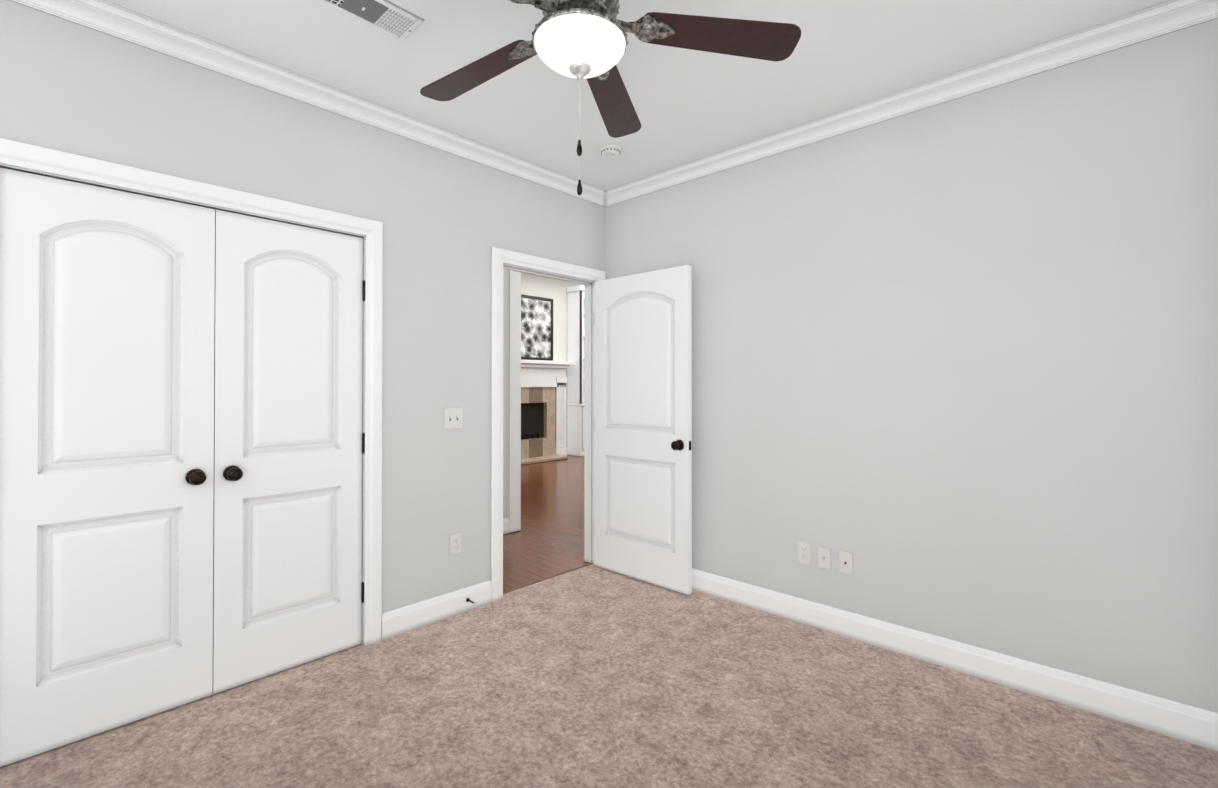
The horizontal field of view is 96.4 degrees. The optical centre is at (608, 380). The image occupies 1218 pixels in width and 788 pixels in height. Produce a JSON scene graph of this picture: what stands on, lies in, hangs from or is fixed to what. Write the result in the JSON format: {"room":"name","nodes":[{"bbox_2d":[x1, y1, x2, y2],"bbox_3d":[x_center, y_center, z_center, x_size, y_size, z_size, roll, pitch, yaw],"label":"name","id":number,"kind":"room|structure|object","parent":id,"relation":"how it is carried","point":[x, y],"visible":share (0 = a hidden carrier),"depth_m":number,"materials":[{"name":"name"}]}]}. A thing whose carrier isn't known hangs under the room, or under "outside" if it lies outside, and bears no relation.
{"room":"empty bedroom","nodes":[
{"label":"empty bedroom","id":0,"kind":"room"},
{"bbox_2d":[0,0,604,612],"bbox_3d":[-1.310,-0.031,2.728,0.120,2.705,3.620,0,-1,43],"label":"wall","id":1,"kind":"structure","parent":0,"point":[450,220],"depth_m":2.84,"materials":[{"name":"grey paint"}]},
{"bbox_2d":[0,168,214,766],"bbox_3d":[-1.856,0.292,2.043,0.100,2.030,0.621,0,-1,43],"label":"closet door","id":2,"kind":"structure","parent":1,"relation":"in","point":[107,305],"depth_m":2.03,"materials":[{"name":"white paint"}]},
{"bbox_2d":[0,138,382,645],"bbox_3d":[-1.685,0.251,2.310,0.140,2.135,1.410,0,-1,43],"label":"trim","id":3,"kind":"structure","parent":1,"relation":"attached to","point":[30,158],"depth_m":2.65,"materials":[{"name":"paint"}]},
{"bbox_2d":[212,210,364,693],"bbox_3d":[-1.430,0.296,2.498,0.100,2.030,0.621,0,-1,43],"label":"closet door","id":4,"kind":"structure","parent":1,"relation":"in","point":[289,450],"depth_m":2.48,"materials":[{"name":"white paint"}]},
{"bbox_2d":[10,0,605,206],"bbox_3d":[-1.200,-1.339,2.717,0.068,0.090,3.500,0,-1,43],"label":"crown molding","id":5,"kind":"structure","parent":1,"relation":"attached to","point":[132,26],"depth_m":2.44,"materials":[{"name":"paint"}]},
{"bbox_2d":[382,580,491,639],"bbox_3d":[-0.935,1.258,3.021,0.015,0.131,0.665,0,-1,43],"label":"baseboard","id":6,"kind":"structure","parent":1,"relation":"attached to","point":[404,619],"depth_m":2.99,"materials":[{"name":"paint"}]},
{"bbox_2d":[444,408,462,428],"bbox_3d":[-0.877,0.212,3.085,0.021,0.116,0.116,0,-1,43],"label":"switch plate","id":7,"kind":"object","parent":1,"relation":"attached to","point":[453,417],"visible":1,"depth_m":3.09,"materials":[{"name":"white plastic"}]},
{"bbox_2d":[450,532,461,554],"bbox_3d":[-0.870,0.926,3.096,0.008,0.116,0.072,0,-1,43],"label":"outlet","id":8,"kind":"object","parent":1,"relation":"attached to","point":[456,543],"visible":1,"depth_m":3.09,"materials":[{"name":"white plastic"}]},
{"bbox_2d":[490,247,605,601],"bbox_3d":[-0.415,0.263,3.682,0.159,2.139,1.000,0,-1,43],"label":"door frame","id":9,"kind":"structure","parent":1,"relation":"attached to","point":[501,259],"depth_m":3.41,"materials":[{"name":"paint"}]},
{"bbox_2d":[594,265,691,594],"bbox_3d":[0.199,0.301,3.638,0.825,2.030,0.165,0,-1,43],"label":"entry door","id":10,"kind":"structure","parent":9,"relation":"attached to","point":[642,426],"depth_m":3.58,"materials":[{"name":"white paint"}]},
{"bbox_2d":[503,269,508,518],"bbox_3d":[-2.601,-0.326,3.062,0.120,3.300,5.100,0,-1,43],"label":"wall","id":11,"kind":"structure","parent":0,"point":[505,272],"depth_m":4.78,"materials":[{"name":"paint"}]},
{"bbox_2d":[503,518,509,533],"bbox_3d":[-2.211,1.261,3.369,0.015,0.131,4.100,0,-1,43],"label":"baseboard","id":12,"kind":"structure","parent":11,"relation":"attached to","point":[506,523],"depth_m":4.76,"materials":[{"name":"paint"}]},
{"bbox_2d":[509,270,520,532],"bbox_3d":[-0.882,-0.137,4.888,0.142,2.950,0.120,0,-1,43],"label":"trim","id":13,"kind":"structure","parent":11,"relation":"attached to","point":[515,399],"depth_m":4.83,"materials":[{"name":"paint"}]},
{"bbox_2d":[503,455,587,590],"bbox_3d":[-2.221,1.405,7.554,7.940,0.086,14.200,0,-1,43],"label":"floor","id":14,"kind":"structure","parent":0,"point":[547,539],"depth_m":5.05,"materials":[{"name":"brown wood"}]},
{"bbox_2d":[521,359,574,464],"bbox_3d":[-1.294,0.508,9.295,0.420,1.725,1.860,0,-1,43],"label":"fireplace","id":15,"kind":"object","parent":14,"relation":"on","point":[543,410],"visible":0.6,"depth_m":9.60,"materials":[{"name":"stone"}]},
{"bbox_2d":[566,285,584,455],"bbox_3d":[-0.216,-0.181,10.476,0.390,3.120,1.290,0,-1,43],"label":"built-in bookcase","id":16,"kind":"object","parent":14,"relation":"on","point":[575,354],"visible":0.27,"depth_m":10.00,"materials":[{"name":"paint"}]},
{"bbox_2d":[521,273,584,446],"bbox_3d":[-1.725,-0.280,9.239,0.120,3.300,7.320,0,-1,43],"label":"wall","id":17,"kind":"structure","parent":0,"point":[543,287],"depth_m":9.97,"materials":[{"name":"paint"}]},
{"bbox_2d":[521,294,552,360],"bbox_3d":[-1.437,-0.926,9.439,0.030,1.125,1.220,0,-1,43],"label":"framed art","id":18,"kind":"object","parent":17,"relation":"attached to","point":[536,328],"visible":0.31,"depth_m":9.61,"materials":[{"name":"black"}]},
{"bbox_2d":[0,564,1217,787],"bbox_3d":[-0.090,1.353,1.576,3.340,0.080,3.620,0,-1,43],"label":"floor carpet","id":19,"kind":"object","parent":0,"point":[590,676],"visible":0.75,"depth_m":2.11,"materials":[{"name":"beige carpet"}]},
{"bbox_2d":[106,0,1167,189],"bbox_3d":[-0.071,-1.442,1.662,3.400,0.100,3.740,0,-1,43],"label":"ceiling","id":20,"kind":"structure","parent":0,"point":[689,105],"depth_m":2.36,"materials":[{"name":"white paint"}]},
{"bbox_2d":[318,0,424,40],"bbox_3d":[-0.905,-1.383,2.014,0.178,0.012,0.383,0,-1,43],"label":"ceiling vent","id":21,"kind":"object","parent":20,"relation":"in","point":[394,20],"visible":1,"depth_m":2.06,"materials":[{"name":"metal"}]},
{"bbox_2d":[420,0,800,194],"bbox_3d":[-0.132,-0.994,1.727,1.361,0.795,1.347,0,-1,43],"label":"ceiling fan","id":22,"kind":"object","parent":20,"relation":"hanging from","point":[579,40],"visible":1,"depth_m":1.75,"materials":[{"name":"brown wood"}]},
{"bbox_2d":[600,145,621,158],"bbox_3d":[0.011,-1.361,3.249,0.134,0.038,0.134,0,-1,43],"label":"smoke detector","id":23,"kind":"object","parent":20,"relation":"attached to","point":[610,151],"visible":1,"depth_m":3.21,"materials":[{"name":"white plastic"}]},
{"bbox_2d":[605,18,1217,712],"bbox_3d":[1.165,-0.029,2.973,3.400,2.705,0.120,0,-1,43],"label":"wall","id":24,"kind":"structure","parent":0,"point":[955,370],"depth_m":2.42,"materials":[{"name":"grey paint"}]},
{"bbox_2d":[797,541,810,564],"bbox_3d":[1.065,0.938,2.972,0.074,0.118,0.008,0,-1,43],"label":"duplex electrical outlet","id":25,"kind":"object","parent":24,"relation":"attached to","point":[804,552],"visible":1,"depth_m":2.97,"materials":[{"name":"white plastic"}]},
{"bbox_2d":[818,546,830,569],"bbox_3d":[1.142,0.943,2.894,0.068,0.112,0.016,0,-1,43],"label":"outlet","id":26,"kind":"object","parent":24,"relation":"attached to","point":[824,557],"visible":1,"depth_m":2.89,"materials":[{"name":"white plastic"}]},
{"bbox_2d":[839,551,852,574],"bbox_3d":[1.227,0.942,2.820,0.068,0.112,0.009,0,-1,43],"label":"outlet","id":27,"kind":"object","parent":24,"relation":"attached to","point":[846,562],"visible":1,"depth_m":2.82,"materials":[{"name":"white plastic"}]},
{"bbox_2d":[606,0,1217,205],"bbox_3d":[1.109,-1.337,2.907,3.000,0.090,0.068,0,-1,43],"label":"crown molding","id":28,"kind":"structure","parent":24,"relation":"attached to","point":[1169,16],"depth_m":2.47,"materials":[{"name":"paint"}]},
{"bbox_2d":[692,568,1217,751],"bbox_3d":[1.107,1.257,2.926,3.126,0.131,0.015,0,-1,43],"label":"baseboard","id":29,"kind":"structure","parent":24,"relation":"attached to","point":[1178,721],"depth_m":2.39,"materials":[{"name":"paint"}]}
]}

